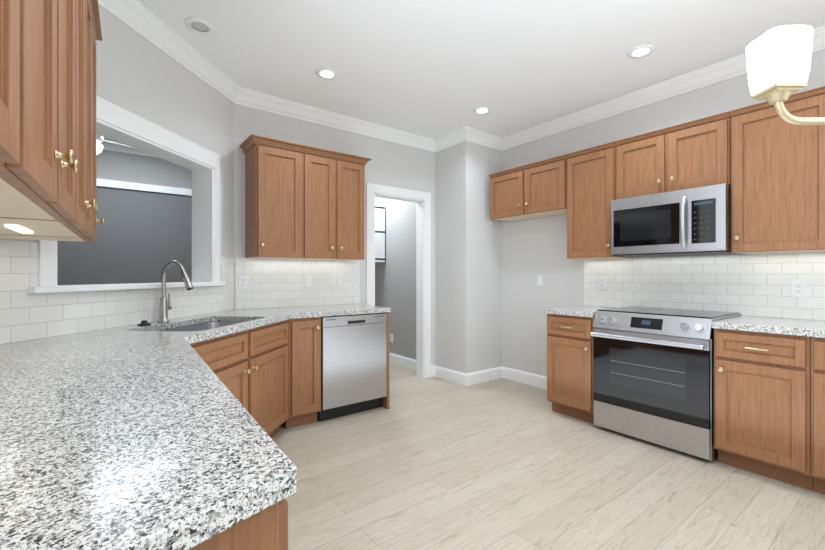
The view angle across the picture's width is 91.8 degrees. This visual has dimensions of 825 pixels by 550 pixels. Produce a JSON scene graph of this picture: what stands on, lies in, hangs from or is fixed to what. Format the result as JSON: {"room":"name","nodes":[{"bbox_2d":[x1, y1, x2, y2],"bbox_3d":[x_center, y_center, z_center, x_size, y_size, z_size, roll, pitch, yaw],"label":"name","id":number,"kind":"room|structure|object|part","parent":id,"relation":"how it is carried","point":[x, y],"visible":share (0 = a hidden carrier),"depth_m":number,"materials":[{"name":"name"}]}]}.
{"room":"kitchen","nodes":[
{"label":"kitchen","id":0,"kind":"room"},
{"bbox_2d":[0,5,233,343],"bbox_3d":[-1.729,-0.185,2.556,0.160,2.790,2.168,0,0,8],"label":"wall","id":1,"kind":"structure","parent":0,"point":[134,75],"depth_m":2.66,"materials":[{"name":"grey paint"}]},
{"bbox_2d":[0,6,103,241],"bbox_3d":[-1.528,-0.635,1.684,0.361,0.969,0.300,0,0,-35],"label":"upper cabinet","id":2,"kind":"object","parent":1,"relation":"attached to","point":[96,25],"visible":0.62,"depth_m":1.70,"materials":[{"name":"brown wood"}]},
{"bbox_2d":[0,240,233,343],"bbox_3d":[-1.646,0.073,2.543,0.008,0.445,1.764,0,0,8],"label":"wall tile","id":3,"kind":"structure","parent":1,"relation":"attached to","point":[24,316],"depth_m":2.03,"materials":[{"name":"white tile"}]},
{"bbox_2d":[28,95,225,292],"bbox_3d":[-1.724,-0.439,2.537,0.235,1.043,1.440,0,0,8],"label":"trim","id":4,"kind":"structure","parent":1,"relation":"attached to","point":[116,123],"depth_m":2.72,"materials":[{"name":"white"}]},
{"bbox_2d":[239,275,247,288],"bbox_3d":[-1.463,0.060,3.457,0.072,0.116,0.007,0,0,-37],"label":"outlet","id":5,"kind":"object","parent":1,"relation":"attached to","point":[243,279],"visible":1,"depth_m":3.46,"materials":[{"name":"white plastic"}]},
{"bbox_2d":[235,257,358,308],"bbox_3d":[-1.035,0.073,3.790,1.210,0.445,0.010,0,0,-37],"label":"wall tile","id":6,"kind":"structure","parent":1,"relation":"attached to","point":[272,283],"depth_m":3.73,"materials":[{"name":"white tile"}]},
{"bbox_2d":[57,150,191,284],"bbox_3d":[-2.332,-0.185,1.965,5.300,2.790,6.150,0,0,-37],"label":"wall","id":7,"kind":"structure","parent":0,"point":[141,232],"depth_m":4.88,"materials":[{"name":"grey paint"}]},
{"bbox_2d":[96,139,191,195],"bbox_3d":[-4.082,-0.185,4.369,5.180,2.790,0.205,0,0,-37],"label":"trim","id":8,"kind":"structure","parent":7,"relation":"attached to","point":[106,146],"depth_m":4.84,"materials":[{"name":"white"}]},
{"bbox_2d":[234,104,434,365],"bbox_3d":[-0.726,-0.185,4.107,2.410,2.790,0.120,0,0,-37],"label":"wall","id":9,"kind":"structure","parent":0,"point":[392,164],"depth_m":4.07,"materials":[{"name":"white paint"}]},
{"bbox_2d":[239,134,371,260],"bbox_3d":[-0.940,-0.630,3.637,1.111,0.966,0.361,0,0,-37],"label":"upper cabinet","id":10,"kind":"object","parent":9,"relation":"attached to","point":[306,202],"visible":1,"depth_m":3.46,"materials":[{"name":"brown wood"}]},
{"bbox_2d":[305,275,311,286],"bbox_3d":[-0.991,0.055,3.813,0.072,0.116,0.009,0,0,-37],"label":"switch","id":11,"kind":"object","parent":9,"relation":"attached to","point":[308,278],"visible":1,"depth_m":3.81,"materials":[{"name":"white plastic"}]},
{"bbox_2d":[330,274,340,285],"bbox_3d":[-0.765,0.050,3.985,0.118,0.116,0.009,0,0,-37],"label":"switch","id":12,"kind":"object","parent":9,"relation":"attached to","point":[335,279],"visible":1,"depth_m":3.98,"materials":[{"name":"white plastic"}]},
{"bbox_2d":[366,183,430,378],"bbox_3d":[-0.175,0.120,4.520,0.874,2.180,0.148,0,0,-37],"label":"door frame","id":13,"kind":"structure","parent":9,"relation":"attached to","point":[422,200],"depth_m":4.68,"materials":[{"name":"white wood"}]},
{"bbox_2d":[375,197,415,359],"bbox_3d":[-0.794,-0.185,5.354,1.250,2.790,1.950,0,0,-37],"label":"wall","id":14,"kind":"structure","parent":0,"point":[395,278],"depth_m":5.37,"materials":[{"name":"grey paint"}]},
{"bbox_2d":[375,206,385,262],"bbox_3d":[-0.773,-0.566,5.828,0.400,0.772,0.780,0,0,-37],"label":"window","id":15,"kind":"structure","parent":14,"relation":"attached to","point":[380,212],"depth_m":5.59,"materials":[{"name":"white glass"}]},
{"bbox_2d":[389,353,546,388],"bbox_3d":[0.170,1.145,5.147,3.830,0.130,0.943,0,0,31],"label":"trim","id":16,"kind":"structure","parent":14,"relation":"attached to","point":[457,377],"depth_m":4.55,"materials":[{"name":"white wood"}]},
{"bbox_3d":[-0.022,1.145,4.826,1.600,0.130,3.485,0,0,-37],"label":"baseboard","id":17,"kind":"part","parent":16,"relation":"part of","materials":[{"name":"white"}]},
{"bbox_2d":[98,0,824,151],"bbox_3d":[0.940,-1.522,1.373,4.242,0.115,6.250,0,0,-37],"label":"crown molding","id":18,"kind":"structure","parent":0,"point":[131,13],"depth_m":3.44,"materials":[{"name":"white wood"}]},
{"bbox_2d":[103,0,824,139],"bbox_3d":[-1.017,-1.630,2.994,10.000,0.100,12.000,0,0,-37],"label":"ceiling","id":19,"kind":"structure","parent":0,"point":[423,68],"depth_m":2.79,"materials":[{"name":"white paint"}]},
{"bbox_2d":[96,134,147,154],"bbox_3d":[-2.908,-1.320,3.532,1.258,0.520,1.270,0,0,-37],"label":"fan","id":20,"kind":"object","parent":19,"relation":"hanging from","point":[99,139],"visible":0.12,"depth_m":3.56,"materials":[{"name":"white"}]},
{"bbox_2d":[185,17,214,34],"bbox_3d":[-1.345,-1.575,2.532,0.172,0.009,0.172,0,0,-37],"label":"recessed light","id":21,"kind":"object","parent":19,"relation":"in","point":[198,25],"visible":1,"depth_m":2.53,"materials":[{"name":"white"}]},
{"bbox_2d":[316,68,337,79],"bbox_3d":[-0.670,-1.575,3.132,0.172,0.009,0.172,0,0,-37],"label":"recessed light","id":22,"kind":"object","parent":19,"relation":"in","point":[324,73],"visible":1,"depth_m":3.13,"materials":[{"name":"white"}]},
{"bbox_2d":[473,107,490,114],"bbox_3d":[0.668,-1.575,3.834,0.172,0.009,0.172,0,0,-37],"label":"recessed light","id":23,"kind":"object","parent":19,"relation":"in","point":[480,110],"visible":1,"depth_m":3.83,"materials":[{"name":"white"}]},
{"bbox_2d":[627,45,654,58],"bbox_3d":[1.611,-1.575,2.823,0.172,0.009,0.172,0,0,-37],"label":"recessed light","id":24,"kind":"object","parent":19,"relation":"in","point":[641,51],"visible":1,"depth_m":2.82,"materials":[{"name":"white plastic"}]},
{"bbox_2d":[746,25,824,124],"bbox_3d":[1.296,-0.945,0.964,0.688,1.270,0.642,0,0,-37],"label":"chandelier","id":25,"kind":"object","parent":19,"relation":"hanging from","point":[779,60],"visible":1,"depth_m":0.97,"materials":[{"name":"white glass"}]},
{"bbox_2d":[271,362,824,549],"bbox_3d":[-1.017,1.260,2.994,10.000,0.100,12.000,0,0,-37],"label":"floor","id":26,"kind":"structure","parent":0,"point":[488,465],"depth_m":2.28,"materials":[{"name":"beige wood"}]},
{"bbox_2d":[167,320,288,437],"bbox_3d":[-1.295,0.774,2.524,0.631,0.872,1.196,0,0,8],"label":"base cabinet","id":27,"kind":"object","parent":26,"relation":"on","point":[259,381],"visible":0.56,"depth_m":2.60,"materials":[{"name":"brown wood"}]},
{"bbox_2d":[189,498,287,549],"bbox_3d":[-0.662,0.774,0.748,0.694,0.872,0.758,0,0,-35],"label":"base cabinet","id":28,"kind":"object","parent":26,"relation":"on","point":[267,529],"visible":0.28,"depth_m":0.59,"materials":[{"name":"brown wood"}]},
{"bbox_2d":[0,304,390,549],"bbox_3d":[-0.975,0.316,2.089,1.576,0.040,4.085,0,0,0],"label":"countertop","id":29,"kind":"structure","parent":28,"relation":"on","point":[123,437],"depth_m":0.70,"materials":[{"name":"stone"}]},
{"bbox_2d":[138,320,150,325],"bbox_3d":[-1.576,0.281,2.350,0.066,0.029,0.066,0,0,8],"label":"air gap","id":30,"kind":"object","parent":29,"relation":"on","point":[143,322],"visible":1,"depth_m":2.33,"materials":[{"name":"black plastic"}]},
{"bbox_2d":[158,260,192,321],"bbox_3d":[-1.483,0.101,2.524,0.231,0.388,0.094,0,0,8],"label":"faucet","id":31,"kind":"object","parent":29,"relation":"on","point":[164,306],"visible":1,"depth_m":2.50,"materials":[{"name":"silver metal"}]},
{"bbox_2d":[162,322,248,356],"bbox_3d":[-1.286,0.441,2.492,0.457,0.205,0.782,0,0,8],"label":"sink","id":32,"kind":"object","parent":29,"relation":"in","point":[209,325],"visible":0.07,"depth_m":2.79,"materials":[{"name":"silver metal"}]},
{"bbox_2d":[281,317,320,428],"bbox_3d":[-1.015,0.774,3.388,0.263,0.872,0.667,0,0,-37],"label":"base cabinet","id":33,"kind":"object","parent":26,"relation":"on","point":[304,333],"visible":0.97,"depth_m":3.15,"materials":[{"name":"brown wood"}]},
{"bbox_2d":[317,313,386,421],"bbox_3d":[-0.664,0.776,3.660,0.616,0.868,0.620,0,0,-37],"label":"dishwasher","id":34,"kind":"object","parent":26,"relation":"on","point":[353,347],"visible":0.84,"depth_m":3.40,"materials":[{"name":"silver metal"}]},
{"bbox_2d":[382,312,388,408],"bbox_3d":[-0.410,0.774,3.867,0.026,0.872,0.636,0,0,-37],"label":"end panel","id":35,"kind":"object","parent":26,"relation":"on","point":[385,400],"visible":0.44,"depth_m":3.61,"materials":[{"name":"brown wood"}]},
{"bbox_2d":[435,141,501,373],"bbox_3d":[0.626,-0.185,4.807,0.590,2.790,0.640,0,0,-37],"label":"wall column","id":36,"kind":"structure","parent":26,"relation":"on","point":[468,244],"depth_m":4.55,"materials":[{"name":"grey paint"}]},
{"bbox_2d":[547,314,594,422],"bbox_3d":[1.540,0.774,3.523,0.680,0.872,0.428,0,0,-37],"label":"base cabinet","id":37,"kind":"object","parent":26,"relation":"on","point":[569,338],"visible":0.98,"depth_m":3.34,"materials":[{"name":"brown wood"}]},
{"bbox_2d":[544,305,616,316],"bbox_3d":[1.547,0.316,3.533,0.657,0.040,0.443,0,0,-37],"label":"countertop","id":38,"kind":"structure","parent":37,"relation":"on","point":[584,310],"depth_m":3.43,"materials":[{"name":"stone"}]},
{"bbox_2d":[591,306,740,460],"bbox_3d":[1.885,0.742,3.020,0.720,0.936,0.769,0,0,-37],"label":"range","id":39,"kind":"object","parent":26,"relation":"on","point":[653,368],"visible":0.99,"depth_m":2.79,"materials":[{"name":"silver metal"}]},
{"bbox_2d":[714,328,812,489],"bbox_3d":[2.280,0.774,2.547,0.680,0.872,0.438,0,0,-37],"label":"base cabinet","id":40,"kind":"object","parent":26,"relation":"on","point":[762,381],"visible":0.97,"depth_m":2.35,"materials":[{"name":"brown wood"}]},
{"bbox_2d":[811,337,824,493],"bbox_3d":[2.644,0.774,2.068,0.680,0.872,0.758,0,0,-37],"label":"base cabinet","id":41,"kind":"object","parent":26,"relation":"on","point":[817,343],"visible":0.99,"depth_m":2.16,"materials":[{"name":"brown wood"}]},
{"bbox_2d":[711,315,824,337],"bbox_3d":[2.522,0.316,2.249,0.657,0.040,1.214,0,0,-37],"label":"countertop","id":42,"kind":"structure","parent":41,"relation":"on","point":[787,326],"depth_m":2.40,"materials":[{"name":"stone"}]},
{"bbox_2d":[502,49,824,376],"bbox_3d":[2.865,-0.185,2.445,0.120,2.790,5.870,0,0,-37],"label":"wall","id":43,"kind":"structure","parent":0,"point":[533,247],"depth_m":4.18,"materials":[{"name":"white paint"}]},
{"bbox_2d":[489,155,566,221],"bbox_3d":[1.252,-0.866,4.165,0.361,0.493,0.933,0,0,-37],"label":"upper cabinet","id":44,"kind":"object","parent":43,"relation":"attached to","point":[537,189],"visible":0.96,"depth_m":4.03,"materials":[{"name":"brown wood"}]},
{"bbox_2d":[537,275,542,285],"bbox_3d":[1.370,0.060,4.306,0.009,0.116,0.072,0,0,-37],"label":"switch","id":45,"kind":"object","parent":43,"relation":"attached to","point":[539,277],"visible":1,"depth_m":4.30,"materials":[{"name":"white plastic"}]},
{"bbox_2d":[565,142,632,258],"bbox_3d":[1.671,-0.631,3.613,0.361,0.961,0.446,0,0,-37],"label":"upper cabinet","id":46,"kind":"object","parent":43,"relation":"attached to","point":[591,172],"visible":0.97,"depth_m":3.52,"materials":[{"name":"brown wood"}]},
{"bbox_2d":[614,111,730,199],"bbox_3d":[2.042,-0.867,3.124,0.361,0.491,0.773,0,0,-37],"label":"upper cabinet","id":47,"kind":"object","parent":43,"relation":"attached to","point":[696,153],"visible":0.9,"depth_m":2.98,"materials":[{"name":"brown wood"}]},
{"bbox_2d":[611,183,736,256],"bbox_3d":[2.003,-0.387,3.094,0.459,0.458,0.769,0,0,-37],"label":"microwave","id":48,"kind":"object","parent":47,"relation":"attached to","point":[693,221],"visible":0.98,"depth_m":2.94,"materials":[{"name":"silver metal"}]},
{"bbox_2d":[584,252,824,320],"bbox_3d":[2.460,0.073,2.872,0.008,0.445,2.600,0,0,-37],"label":"wall tile","id":49,"kind":"structure","parent":43,"relation":"attached to","point":[745,284],"depth_m":3.05,"materials":[{"name":"white tile"}]},
{"bbox_2d":[599,277,605,288],"bbox_3d":[1.782,0.075,3.753,0.007,0.116,0.072,0,0,-37],"label":"outlet","id":50,"kind":"object","parent":49,"relation":"attached to","point":[602,280],"visible":1,"depth_m":3.75,"materials":[{"name":"white plastic"}]},
{"bbox_2d":[791,280,805,296],"bbox_3d":[2.592,0.090,2.685,0.007,0.116,0.072,0,0,-37],"label":"outlet","id":51,"kind":"object","parent":49,"relation":"attached to","point":[798,287],"visible":1,"depth_m":2.68,"materials":[{"name":"white plastic"}]},
{"bbox_2d":[729,86,824,253],"bbox_3d":[2.429,-0.631,2.615,0.361,0.961,0.498,0,0,-37],"label":"upper cabinet","id":52,"kind":"object","parent":43,"relation":"attached to","point":[778,166],"visible":0.94,"depth_m":2.54,"materials":[{"name":"brown wood"}]},
{"bbox_3d":[-0.345,-0.185,-0.410,0.120,2.790,5.200,0,0,-35],"label":"wall","id":53,"kind":"structure","parent":0,"visible":0},
{"bbox_2d":[0,0,19,164],"bbox_3d":[-0.533,-0.635,0.279,0.361,0.969,0.498,0,0,-35],"label":"upper cabinet","id":54,"kind":"object","parent":53,"relation":"attached to","point":[9,9],"visible":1,"depth_m":0.51,"materials":[{"name":"brown wood"}]},
{"bbox_2d":[0,0,78,220],"bbox_3d":[-0.880,-0.632,0.769,0.361,0.976,0.698,0,0,-35],"label":"upper cabinet","id":55,"kind":"object","parent":53,"relation":"attached to","point":[42,186],"visible":0.94,"depth_m":0.79,"materials":[{"name":"brown wood"}]},
{"bbox_2d":[0,0,97,237],"bbox_3d":[-1.261,-0.632,1.308,0.361,0.976,0.618,0,0,-35],"label":"upper cabinet","id":56,"kind":"object","parent":53,"relation":"attached to","point":[81,227],"visible":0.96,"depth_m":1.33,"materials":[{"name":"brown wood"}]}
]}

